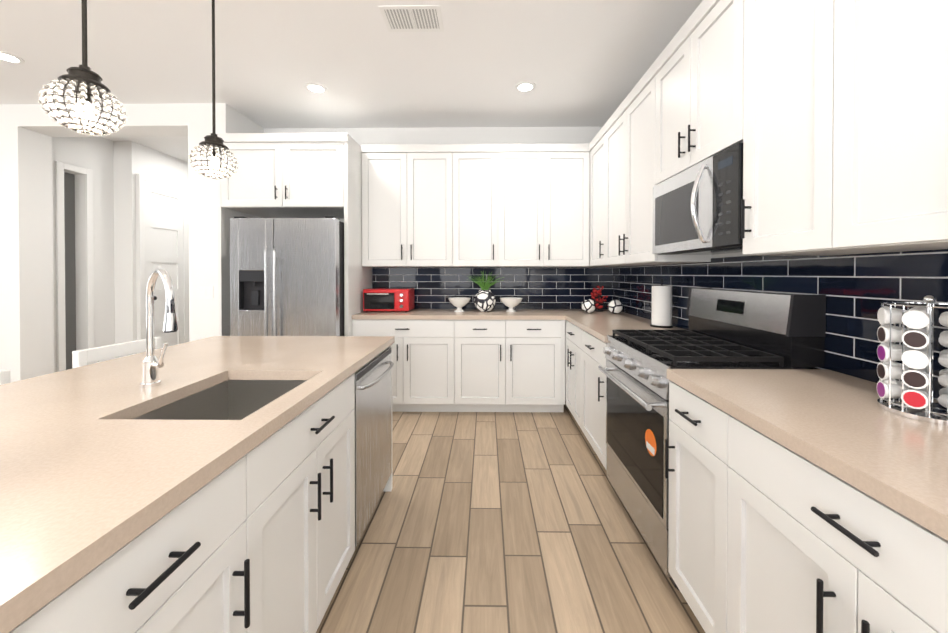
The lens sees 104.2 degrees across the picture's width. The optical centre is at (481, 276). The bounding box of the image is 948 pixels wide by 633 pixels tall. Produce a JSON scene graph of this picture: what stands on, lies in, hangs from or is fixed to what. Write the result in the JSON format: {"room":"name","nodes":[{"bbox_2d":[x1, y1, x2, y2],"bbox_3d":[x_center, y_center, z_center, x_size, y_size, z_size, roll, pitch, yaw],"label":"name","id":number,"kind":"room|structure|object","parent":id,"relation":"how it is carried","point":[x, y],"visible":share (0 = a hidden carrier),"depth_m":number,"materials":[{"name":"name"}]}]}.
{"room":"kitchen","nodes":[
{"label":"kitchen","id":0,"kind":"room"},
{"bbox_2d":[52,137,123,372],"bbox_3d":[-4.939,-0.172,4.008,1.290,2.880,0.870,0,0,1],"label":"wall","id":1,"kind":"structure","parent":0,"point":[115,166],"depth_m":4.14,"materials":[{"name":"white paint"}]},
{"bbox_2d":[0,103,263,382],"bbox_3d":[-5.174,-0.170,3.826,5.624,2.880,0.740,0,0,1],"label":"wall","id":2,"kind":"structure","parent":0,"point":[28,132],"depth_m":3.45,"materials":[{"name":"white paint"}]},
{"bbox_2d":[55,161,94,371],"bbox_3d":[-4.375,0.036,3.978,0.018,2.465,0.350,0,0,1],"label":"trim","id":3,"kind":"structure","parent":2,"relation":"attached to","point":[60,167],"depth_m":3.86,"materials":[{"name":"white paint"}]},
{"bbox_2d":[120,141,188,355],"bbox_3d":[-4.209,-0.185,5.575,0.130,2.880,2.360,0,0,1],"label":"wall","id":4,"kind":"structure","parent":0,"point":[135,158],"depth_m":4.40,"materials":[{"name":"white paint"}]},
{"bbox_2d":[135,174,187,351],"bbox_3d":[-4.129,0.009,4.794,0.049,2.505,0.712,0,0,1],"label":"door frame","id":5,"kind":"structure","parent":4,"relation":"attached to","point":[140,259],"depth_m":4.47,"materials":[{"name":"white paint"}]},
{"bbox_2d":[144,181,183,351],"bbox_3d":[-4.087,0.037,4.794,0.132,2.430,0.582,0,0,1],"label":"hall door","id":6,"kind":"structure","parent":4,"relation":"in","point":[164,227],"depth_m":4.79,"materials":[{"name":"white paint"}]},
{"bbox_2d":[0,0,702,161],"bbox_3d":[-2.514,-1.615,1.501,11.000,0.050,15.000,0,0,1],"label":"ceiling","id":7,"kind":"structure","parent":0,"point":[583,63],"depth_m":2.69,"materials":[{"name":"white paint"}]},
{"bbox_2d":[0,50,24,63],"bbox_3d":[-3.450,-1.595,2.673,0.176,0.010,0.176,0,0,1],"label":"recessed light","id":8,"kind":"object","parent":7,"relation":"in","point":[8,57],"visible":1,"depth_m":2.69,"materials":[{"name":"white plastic"}]},
{"bbox_2d":[38,0,126,135],"bbox_3d":[-1.154,-1.002,1.070,0.175,1.168,0.174,0,0,1],"label":"pendant light","id":9,"kind":"object","parent":7,"relation":"hanging from","point":[83,82],"visible":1,"depth_m":1.05,"materials":[{"name":"glass"}]},
{"bbox_2d":[188,0,237,178],"bbox_3d":[-1.163,-1.009,1.600,0.175,1.163,0.174,0,0,1],"label":"pendant light","id":10,"kind":"object","parent":7,"relation":"hanging from","point":[213,145],"visible":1,"depth_m":1.58,"materials":[{"name":"glass"}]},
{"bbox_2d":[305,82,326,93],"bbox_3d":[-1.404,-1.599,3.128,0.176,0.010,0.176,0,0,1],"label":"recessed light","id":11,"kind":"object","parent":7,"relation":"in","point":[316,88],"visible":1,"depth_m":3.12,"materials":[{"name":"white plastic"}]},
{"bbox_2d":[378,5,443,31],"bbox_3d":[-0.424,-1.593,2.281,0.360,0.006,0.230,0,0,1],"label":"ceiling vent","id":12,"kind":"object","parent":7,"relation":"in","point":[412,18],"visible":1,"depth_m":2.27,"materials":[{"name":"white plastic"}]},
{"bbox_2d":[515,81,535,91],"bbox_3d":[0.369,-1.599,3.106,0.176,0.010,0.176,0,0,1],"label":"recessed light","id":13,"kind":"object","parent":7,"relation":"in","point":[526,86],"visible":1,"depth_m":3.10,"materials":[{"name":"white plastic"}]},
{"bbox_2d":[264,127,601,221],"bbox_3d":[-0.396,-0.172,4.063,3.926,2.880,0.150,0,0,1],"label":"wall","id":14,"kind":"structure","parent":0,"point":[505,135],"depth_m":3.97,"materials":[{"name":"white paint"}]},
{"bbox_2d":[216,133,371,335],"bbox_3d":[-1.775,-0.006,3.637,1.174,2.555,0.734,0,0,1],"label":"upper cabinet","id":15,"kind":"object","parent":14,"relation":"attached to","point":[297,175],"visible":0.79,"depth_m":3.31,"materials":[{"name":"white paint"}]},
{"bbox_2d":[361,144,452,266],"bbox_3d":[-0.734,-0.705,3.813,0.899,1.200,0.345,0,0,1],"label":"upper cabinet","id":16,"kind":"object","parent":14,"relation":"attached to","point":[407,189],"depth_m":3.65,"materials":[{"name":"white paint"}]},
{"bbox_2d":[453,144,500,266],"bbox_3d":[-0.060,-0.705,3.805,0.450,1.200,0.345,0,0,1],"label":"upper cabinet","id":17,"kind":"object","parent":14,"relation":"attached to","point":[476,167],"depth_m":3.64,"materials":[{"name":"white paint"}]},
{"bbox_2d":[372,267,611,308],"bbox_3d":[0.108,0.109,3.979,2.580,0.472,0.009,0,0,1],"label":"tile backsplash","id":18,"kind":"structure","parent":14,"relation":"attached to","point":[538,287],"depth_m":3.97,"materials":[{"name":"blue tile"}]},
{"bbox_2d":[501,144,588,266],"bbox_3d":[0.615,-0.705,3.796,0.899,1.200,0.345,0,0,1],"label":"upper cabinet","id":19,"kind":"object","parent":14,"relation":"attached to","point":[545,187],"depth_m":3.63,"materials":[{"name":"white paint"}]},
{"bbox_2d":[316,401,704,632],"bbox_3d":[-2.514,1.315,1.526,11.000,0.050,15.000,0,0,1],"label":"floor","id":20,"kind":"structure","parent":0,"point":[500,522],"depth_m":1.77,"materials":[{"name":"brown wood"}]},
{"bbox_2d":[0,370,9,384],"bbox_3d":[-1.634,0.825,1.232,0.393,0.935,0.420,0,0,-4],"label":"stool","id":21,"kind":"object","parent":20,"relation":"on","point":[4,376],"visible":0.04,"depth_m":1.40,"materials":[{"name":"white"}]},
{"bbox_2d":[72,337,161,367],"bbox_3d":[-1.726,0.819,1.932,0.393,0.935,0.420,0,0,7],"label":"stool","id":22,"kind":"object","parent":20,"relation":"on","point":[83,357],"visible":0.19,"depth_m":1.88,"materials":[{"name":"white"}]},
{"bbox_2d":[9,446,256,632],"bbox_3d":[-0.927,0.857,0.631,0.736,0.880,0.500,0,0,1],"label":"base cabinet","id":23,"kind":"object","parent":20,"relation":"on","point":[188,571],"depth_m":0.69,"materials":[{"name":"white paint"}]},
{"bbox_2d":[0,336,394,632],"bbox_3d":[-1.104,0.396,0.476,1.106,0.038,3.550,0,0,1],"label":"countertop","id":24,"kind":"structure","parent":23,"relation":"on","point":[94,473],"depth_m":0.84,"materials":[{"name":"stone"}]},
{"bbox_2d":[140,268,177,387],"bbox_3d":[-1.052,0.171,1.203,0.221,0.398,0.052,0,1,33],"label":"faucet","id":25,"kind":"object","parent":24,"relation":"on","point":[152,364],"visible":1,"depth_m":1.23,"materials":[{"name":"silver metal"}]},
{"bbox_2d":[134,380,306,419],"bbox_3d":[-0.813,0.524,1.208,0.404,0.230,0.514,0,0,1],"label":"sink basin","id":26,"kind":"object","parent":24,"relation":"in","point":[234,400],"visible":0.06,"depth_m":1.45,"materials":[{"name":"silver metal"}]},
{"bbox_2d":[230,216,344,335],"bbox_3d":[-1.687,0.376,3.519,0.906,1.793,0.888,0,0,1],"label":"fridge","id":27,"kind":"object","parent":20,"relation":"on","point":[286,276],"visible":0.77,"depth_m":3.13,"materials":[{"name":"grey metal"}]},
{"bbox_2d":[249,425,354,632],"bbox_3d":[-0.920,0.982,1.242,0.736,0.620,0.719,0,0,1],"label":"base cabinet","id":28,"kind":"object","parent":20,"relation":"on","point":[260,538],"depth_m":1.15,"materials":[{"name":"white paint"}]},
{"bbox_2d":[354,347,393,546],"bbox_3d":[-0.821,0.852,1.903,0.676,0.860,0.596,0,0,1],"label":"dishwasher","id":29,"kind":"object","parent":28,"relation":"in","point":[373,431],"visible":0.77,"depth_m":1.81,"materials":[{"name":"grey metal"}]},
{"bbox_2d":[352,319,455,411],"bbox_3d":[-0.715,0.831,3.690,0.940,0.880,0.616,0,0,1],"label":"base cabinet","id":30,"kind":"object","parent":20,"relation":"on","point":[423,351],"depth_m":3.38,"materials":[{"name":"white paint"}]},
{"bbox_2d":[456,320,563,411],"bbox_3d":[0.264,0.831,3.678,1.019,0.880,0.616,0,0,1],"label":"base cabinet","id":31,"kind":"object","parent":20,"relation":"on","point":[502,365],"depth_m":3.38,"materials":[{"name":"white paint"}]},
{"bbox_2d":[352,309,624,319],"bbox_3d":[0.112,0.368,3.660,2.596,0.038,0.648,0,0,1],"label":"countertop","id":32,"kind":"structure","parent":31,"relation":"on","point":[414,314],"depth_m":3.44,"materials":[{"name":"stone"}]},
{"bbox_2d":[363,288,413,311],"bbox_3d":[-0.937,0.234,3.740,0.450,0.227,0.337,0,0,1],"label":"toaster oven","id":33,"kind":"object","parent":32,"relation":"on","point":[388,299],"visible":1,"depth_m":3.61,"materials":[{"name":"red metal"}]},
{"bbox_2d":[448,297,470,311],"bbox_3d":[-0.222,0.281,3.709,0.230,0.135,0.230,0,0,1],"label":"bowl","id":34,"kind":"object","parent":32,"relation":"on","point":[459,303],"visible":1,"depth_m":3.65,"materials":[{"name":"white ceramic"}]},
{"bbox_2d":[467,271,503,311],"bbox_3d":[0.042,0.137,3.736,0.385,0.421,0.377,0,0,1],"label":"vase","id":35,"kind":"object","parent":32,"relation":"on","point":[484,299],"visible":1,"depth_m":3.66,"materials":[{"name":"white ceramic"}]},
{"bbox_2d":[500,297,521,311],"bbox_3d":[0.298,0.281,3.703,0.230,0.135,0.230,0,0,1],"label":"bowl","id":36,"kind":"object","parent":32,"relation":"on","point":[511,303],"visible":1,"depth_m":3.65,"materials":[{"name":"white ceramic"}]},
{"bbox_2d":[581,299,595,312],"bbox_3d":[1.031,0.282,3.554,0.134,0.136,0.134,0,0,-8],"label":"decorative ball","id":37,"kind":"object","parent":32,"relation":"on","point":[589,306],"depth_m":3.51,"materials":[{"name":"ceramic"}]},
{"bbox_2d":[591,285,607,311],"bbox_3d":[1.193,0.217,3.745,0.165,0.262,0.152,0,0,1],"label":"berries","id":38,"kind":"object","parent":32,"relation":"on","point":[597,296],"visible":1,"depth_m":3.72,"materials":[{"name":"red plant"}]},
{"bbox_2d":[608,300,622,313],"bbox_3d":[1.260,0.282,3.471,0.134,0.136,0.134,0,0,-8],"label":"decorative ball","id":39,"kind":"object","parent":32,"relation":"on","point":[614,306],"depth_m":3.42,"materials":[{"name":"ceramic"}]},
{"bbox_2d":[564,320,579,426],"bbox_3d":[1.086,0.836,3.100,0.634,0.880,0.560,0,0,1],"label":"base cabinet","id":40,"kind":"object","parent":20,"relation":"on","point":[571,332],"depth_m":3.12,"materials":[{"name":"white paint"}]},
{"bbox_2d":[580,328,607,469],"bbox_3d":[1.079,0.841,2.531,0.634,0.880,0.579,0,0,1],"label":"base cabinet","id":41,"kind":"object","parent":20,"relation":"on","point":[592,381],"depth_m":2.52,"materials":[{"name":"white paint"}]},
{"bbox_2d":[564,313,684,342],"bbox_3d":[1.079,0.376,2.780,0.642,0.038,1.088,0,0,1],"label":"countertop","id":42,"kind":"structure","parent":41,"relation":"on","point":[600,325],"depth_m":2.88,"materials":[{"name":"stone"}]},
{"bbox_2d":[650,279,672,327],"bbox_3d":[1.295,0.184,2.650,0.150,0.346,0.150,0,0,1],"label":"paper towel holder","id":43,"kind":"object","parent":42,"relation":"on","point":[661,315],"visible":1,"depth_m":2.60,"materials":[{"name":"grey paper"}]},
{"bbox_2d":[665,381,719,632],"bbox_3d":[1.064,0.852,1.295,0.634,0.880,0.360,0,0,1],"label":"base cabinet","id":44,"kind":"object","parent":20,"relation":"on","point":[694,423],"depth_m":1.30,"materials":[{"name":"white paint"}]},
{"bbox_2d":[598,288,825,590],"bbox_3d":[1.033,0.677,1.857,0.691,1.219,0.756,0,0,1],"label":"range","id":45,"kind":"object","parent":20,"relation":"on","point":[735,329],"visible":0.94,"depth_m":1.68,"materials":[{"name":"grey metal"}]},
{"bbox_2d":[720,409,947,632],"bbox_3d":[1.057,0.857,0.725,0.634,0.880,0.780,0,0,1],"label":"base cabinet","id":46,"kind":"object","parent":20,"relation":"on","point":[766,534],"depth_m":0.83,"materials":[{"name":"white paint"}]},
{"bbox_2d":[667,369,947,540],"bbox_3d":[1.045,0.399,0.074,0.642,0.038,2.798,0,0,1],"label":"countertop","id":47,"kind":"structure","parent":46,"relation":"on","point":[845,428],"depth_m":0.91,"materials":[{"name":"stone"}]},
{"bbox_2d":[877,295,947,425],"bbox_3d":[1.215,0.210,1.001,0.190,0.322,0.193,0,0,1],"label":"carousel","id":48,"kind":"object","parent":47,"relation":"on","point":[910,395],"visible":1,"depth_m":0.99,"materials":[{"name":"silver metal"}]},
{"bbox_2d":[712,252,747,257],"bbox_3d":[1.430,-0.128,-1.035,0.150,2.880,10.000,0,0,1],"label":"wall","id":49,"kind":"structure","parent":0,"point":[737,254],"depth_m":2.08,"materials":[{"name":"white paint"}]},
{"bbox_2d":[589,124,604,266],"bbox_3d":[1.235,-0.701,3.382,0.345,1.200,0.463,0,0,1],"label":"upper cabinet","id":50,"kind":"object","parent":49,"relation":"attached to","point":[597,145],"depth_m":3.44,"materials":[{"name":"white paint"}]},
{"bbox_2d":[601,64,711,266],"bbox_3d":[1.226,-0.695,2.687,0.345,1.200,0.926,0,0,1],"label":"upper cabinet","id":51,"kind":"object","parent":49,"relation":"attached to","point":[627,222],"depth_m":2.61,"materials":[{"name":"white paint"}]},
{"bbox_2d":[653,0,736,186],"bbox_3d":[1.216,-0.918,1.841,0.345,0.740,0.758,0,0,1],"label":"upper cabinet","id":52,"kind":"object","parent":49,"relation":"attached to","point":[695,75],"depth_m":1.78,"materials":[{"name":"white paint"}]},
{"bbox_2d":[652,142,742,254],"bbox_3d":[1.174,-0.333,1.847,0.426,0.412,0.754,0,0,1],"label":"microwave","id":53,"kind":"object","parent":52,"relation":"attached to","point":[696,209],"visible":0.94,"depth_m":1.69,"materials":[{"name":"grey metal"}]},
{"bbox_2d":[612,249,947,399],"bbox_3d":[1.379,0.194,1.319,0.010,0.595,5.300,0,0,1],"label":"tile backsplash","id":54,"kind":"structure","parent":49,"relation":"attached to","point":[856,289],"depth_m":1.42,"materials":[{"name":"blue tile"}]},
{"bbox_2d":[737,0,824,255],"bbox_3d":[1.209,-0.683,1.271,0.345,1.200,0.380,0,0,1],"label":"upper cabinet","id":55,"kind":"object","parent":49,"relation":"attached to","point":[781,43],"depth_m":1.29,"materials":[{"name":"white paint"}]},
{"bbox_2d":[821,0,947,255],"bbox_3d":[1.202,-0.678,0.701,0.345,1.200,0.760,0,0,1],"label":"upper cabinet","id":56,"kind":"object","parent":49,"relation":"attached to","point":[832,115],"depth_m":0.95,"materials":[{"name":"white paint"}]}
]}

